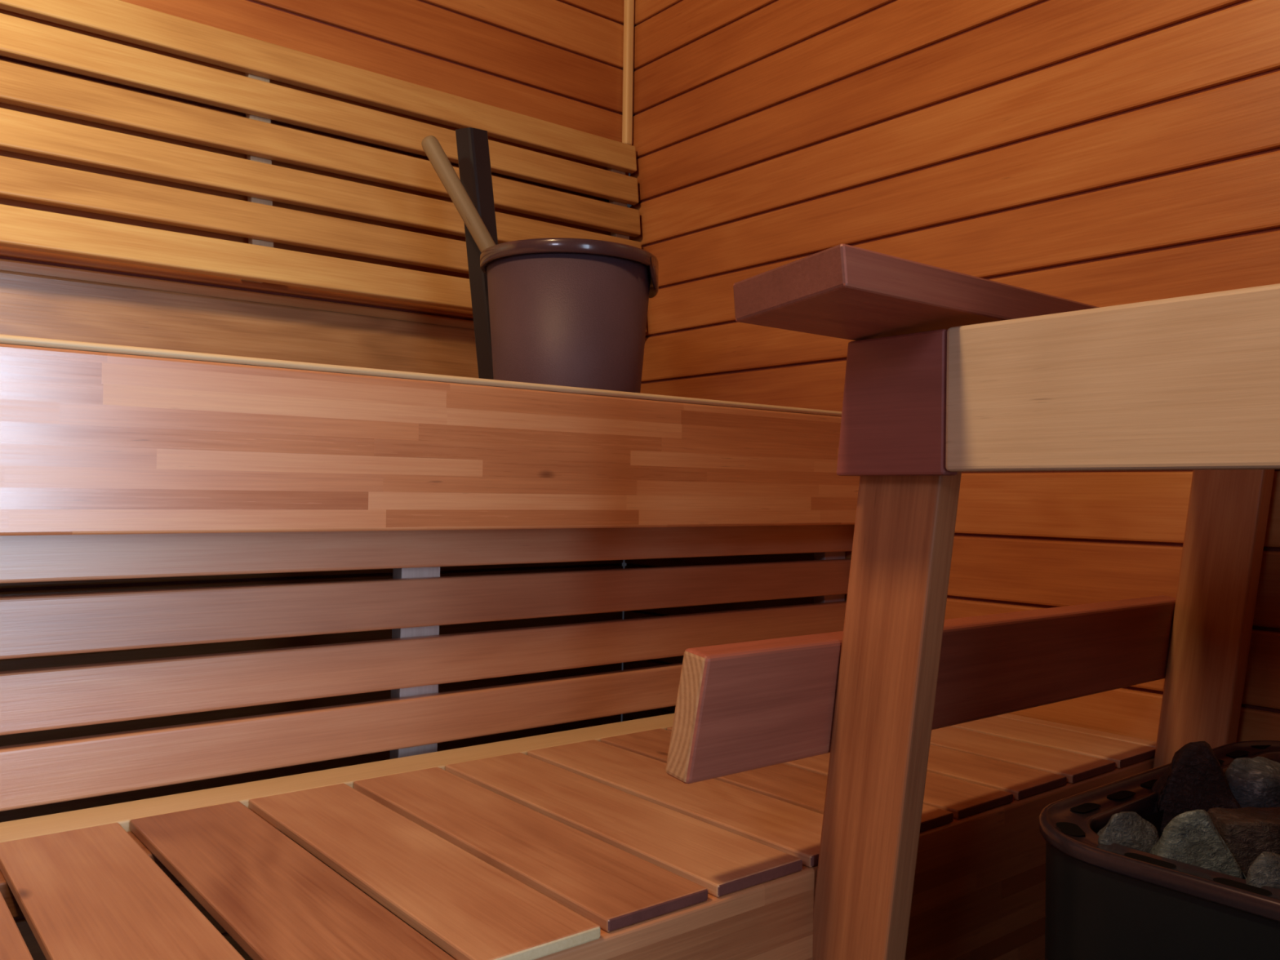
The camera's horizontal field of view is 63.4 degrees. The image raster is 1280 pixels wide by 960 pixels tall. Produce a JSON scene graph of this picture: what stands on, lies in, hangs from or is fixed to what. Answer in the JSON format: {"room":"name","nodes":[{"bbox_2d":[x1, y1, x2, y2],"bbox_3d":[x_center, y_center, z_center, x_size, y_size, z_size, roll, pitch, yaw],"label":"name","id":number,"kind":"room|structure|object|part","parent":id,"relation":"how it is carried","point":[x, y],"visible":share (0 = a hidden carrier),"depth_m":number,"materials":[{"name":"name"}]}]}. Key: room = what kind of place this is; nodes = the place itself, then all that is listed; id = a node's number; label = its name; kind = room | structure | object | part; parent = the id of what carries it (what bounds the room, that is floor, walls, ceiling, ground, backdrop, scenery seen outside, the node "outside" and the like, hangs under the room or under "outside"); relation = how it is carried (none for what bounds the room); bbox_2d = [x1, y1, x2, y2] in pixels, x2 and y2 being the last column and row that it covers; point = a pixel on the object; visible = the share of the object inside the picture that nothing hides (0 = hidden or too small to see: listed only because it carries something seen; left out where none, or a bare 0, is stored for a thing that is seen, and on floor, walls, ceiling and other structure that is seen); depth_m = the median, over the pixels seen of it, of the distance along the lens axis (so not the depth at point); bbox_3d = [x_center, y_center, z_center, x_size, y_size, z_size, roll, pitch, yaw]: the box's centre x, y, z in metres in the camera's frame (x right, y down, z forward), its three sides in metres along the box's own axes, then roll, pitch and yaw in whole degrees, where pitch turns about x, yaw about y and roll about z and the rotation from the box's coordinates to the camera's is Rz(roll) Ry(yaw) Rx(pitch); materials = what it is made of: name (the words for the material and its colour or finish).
{"room":"spa","nodes":[
{"label":"spa","id":0,"kind":"room"},
{"bbox_2d":[0,0,628,959],"bbox_3d":[-0.884,-0.317,1.465,2.160,2.190,0.060,1,-1,-39],"label":"wall","id":1,"kind":"structure","parent":0,"point":[560,62],"depth_m":1.76,"materials":[{"name":"brown wood"}]},
{"bbox_2d":[0,269,478,377],"bbox_3d":[-0.862,-0.204,1.435,2.157,0.167,0.014,1,-1,-39],"label":"trim","id":2,"kind":"structure","parent":1,"relation":"attached to","point":[32,305],"depth_m":1.60,"materials":[{"name":"brown wood"}]},
{"bbox_2d":[0,0,646,332],"bbox_3d":[-0.816,-0.501,1.431,2.080,0.384,0.080,1,-1,-39],"label":"backrest","id":3,"kind":"object","parent":1,"relation":"attached to","point":[252,94],"visible":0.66,"depth_m":1.59,"materials":[{"name":"brown wood"}]},
{"bbox_2d":[0,333,859,535],"bbox_3d":[-0.663,-0.036,1.182,2.155,0.169,0.652,1,-1,-39],"label":"bench","id":4,"kind":"object","parent":1,"relation":"attached to","point":[95,438],"visible":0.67,"depth_m":1.07,"materials":[{"name":"brown wood"}]},
{"bbox_2d":[455,127,658,392],"bbox_3d":[-0.107,-0.318,1.502,0.269,0.418,0.258,1,-1,-25],"label":"bucket","id":5,"kind":"object","parent":4,"relation":"on","point":[553,311],"visible":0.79,"depth_m":1.41,"materials":[{"name":"brown plastic"}]},
{"bbox_2d":[421,135,495,253],"bbox_3d":[-0.182,-0.310,1.505,0.274,0.373,0.072,1,-1,0],"label":"ladle","id":6,"kind":"object","parent":5,"relation":"in","point":[431,146],"visible":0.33,"depth_m":1.49,"materials":[{"name":"brown wood"}]},
{"bbox_3d":[-0.235,-0.319,1.556,0.094,0.416,0.017,1,-1,0],"label":"handle","id":7,"kind":"part","parent":5,"relation":"part of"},
{"bbox_2d":[622,0,634,145],"bbox_3d":[-0.021,-1.035,2.114,0.020,0.711,0.017,1,-1,-39],"label":"trim","id":8,"kind":"structure","parent":1,"relation":"attached to","point":[628,5],"depth_m":2.10,"materials":[{"name":"brown wood"}]},
{"bbox_2d":[622,0,1279,742],"bbox_3d":[0.862,-0.297,1.071,0.060,2.190,2.750,1,-1,-39],"label":"wall","id":9,"kind":"structure","parent":0,"point":[1100,153],"depth_m":1.47,"materials":[{"name":"brown wood"}]},
{"bbox_3d":[-0.016,0.802,0.359,2.280,0.050,2.870,1,-1,-39],"label":"floor","id":10,"kind":"structure","parent":0,"visible":0},
{"bbox_2d":[0,524,854,943],"bbox_3d":[-0.511,0.365,0.984,2.152,0.825,0.044,1,-1,-39],"label":"backrest","id":11,"kind":"object","parent":10,"relation":"on","point":[414,603],"visible":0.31,"depth_m":1.12,"materials":[{"name":"brown wood"}]},
{"bbox_2d":[0,713,1156,959],"bbox_3d":[-0.344,0.539,0.771,2.152,0.476,0.494,1,-1,-39],"label":"bench","id":12,"kind":"object","parent":10,"relation":"on","point":[575,844],"visible":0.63,"depth_m":0.88,"materials":[{"name":"brown wood"}]},
{"bbox_2d":[665,243,1279,959],"bbox_3d":[0.621,0.323,0.653,0.798,0.933,0.945,1,-1,-39],"label":"guard railing","id":13,"kind":"object","parent":10,"relation":"on","point":[949,373],"visible":0.9,"depth_m":0.78,"materials":[{"name":"brown wood"}]},
{"bbox_3d":[0.191,0.193,0.819,0.028,0.584,0.147,1,-1,-39],"label":"post","id":14,"kind":"part","parent":13,"relation":"part of","materials":[{"name":"brown wood"}]},
{"bbox_3d":[0.331,0.179,0.997,0.776,0.097,0.037,1,-1,-39],"label":"rail","id":15,"kind":"part","parent":13,"relation":"part of","materials":[{"name":"brown wood"}]},
{"bbox_3d":[0.653,0.204,1.193,0.029,0.584,0.147,1,-1,-39],"label":"post","id":16,"kind":"part","parent":13,"relation":"part of","materials":[{"name":"brown wood"}]},
{"bbox_2d":[1039,740,1279,959],"bbox_3d":[0.577,0.465,0.776,0.495,0.411,0.392,1,-1,-39],"label":"heater","id":17,"kind":"object","parent":10,"relation":"on","point":[1114,901],"visible":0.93,"depth_m":0.71,"materials":[{"name":"black metal"}]},
{"bbox_2d":[1097,811,1159,853],"bbox_3d":[0.354,0.259,0.751,0.051,0.036,0.034,1,-1,4],"label":"stone","id":18,"kind":"object","parent":17,"relation":"on","point":[1127,828],"visible":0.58,"depth_m":0.74,"materials":[{"name":"grey stone"}]},
{"bbox_2d":[1151,741,1240,832],"bbox_3d":[0.462,0.255,0.869,0.081,0.073,0.044,1,-1,3],"label":"stone","id":19,"kind":"object","parent":17,"relation":"on","point":[1195,779],"visible":0.62,"depth_m":0.86,"materials":[{"name":"black stone"}]},
{"bbox_2d":[1150,809,1246,879],"bbox_3d":[0.399,0.275,0.721,0.086,0.090,0.044,1,-1,13],"label":"stone","id":20,"kind":"object","parent":17,"relation":"on","point":[1193,837],"visible":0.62,"depth_m":0.71,"materials":[{"name":"grey stone"}]},
{"bbox_2d":[1206,806,1279,877],"bbox_3d":[0.454,0.266,0.754,0.074,0.050,0.044,1,-1,-1],"label":"stone","id":21,"kind":"object","parent":17,"relation":"on","point":[1248,832],"visible":0.51,"depth_m":0.74,"materials":[{"name":"stone"}]},
{"bbox_2d":[1224,756,1279,808],"bbox_3d":[0.525,0.263,0.875,0.074,0.056,0.047,1,-1,4],"label":"stone","id":22,"kind":"object","parent":17,"relation":"on","point":[1254,782],"visible":0.52,"depth_m":0.86,"materials":[{"name":"grey stone"}]},
{"bbox_2d":[1245,851,1279,888],"bbox_3d":[0.410,0.259,0.671,0.045,0.038,0.032,1,-1,2],"label":"stone","id":23,"kind":"object","parent":17,"relation":"on","point":[1264,870],"visible":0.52,"depth_m":0.66,"materials":[{"name":"grey stone"}]}
]}

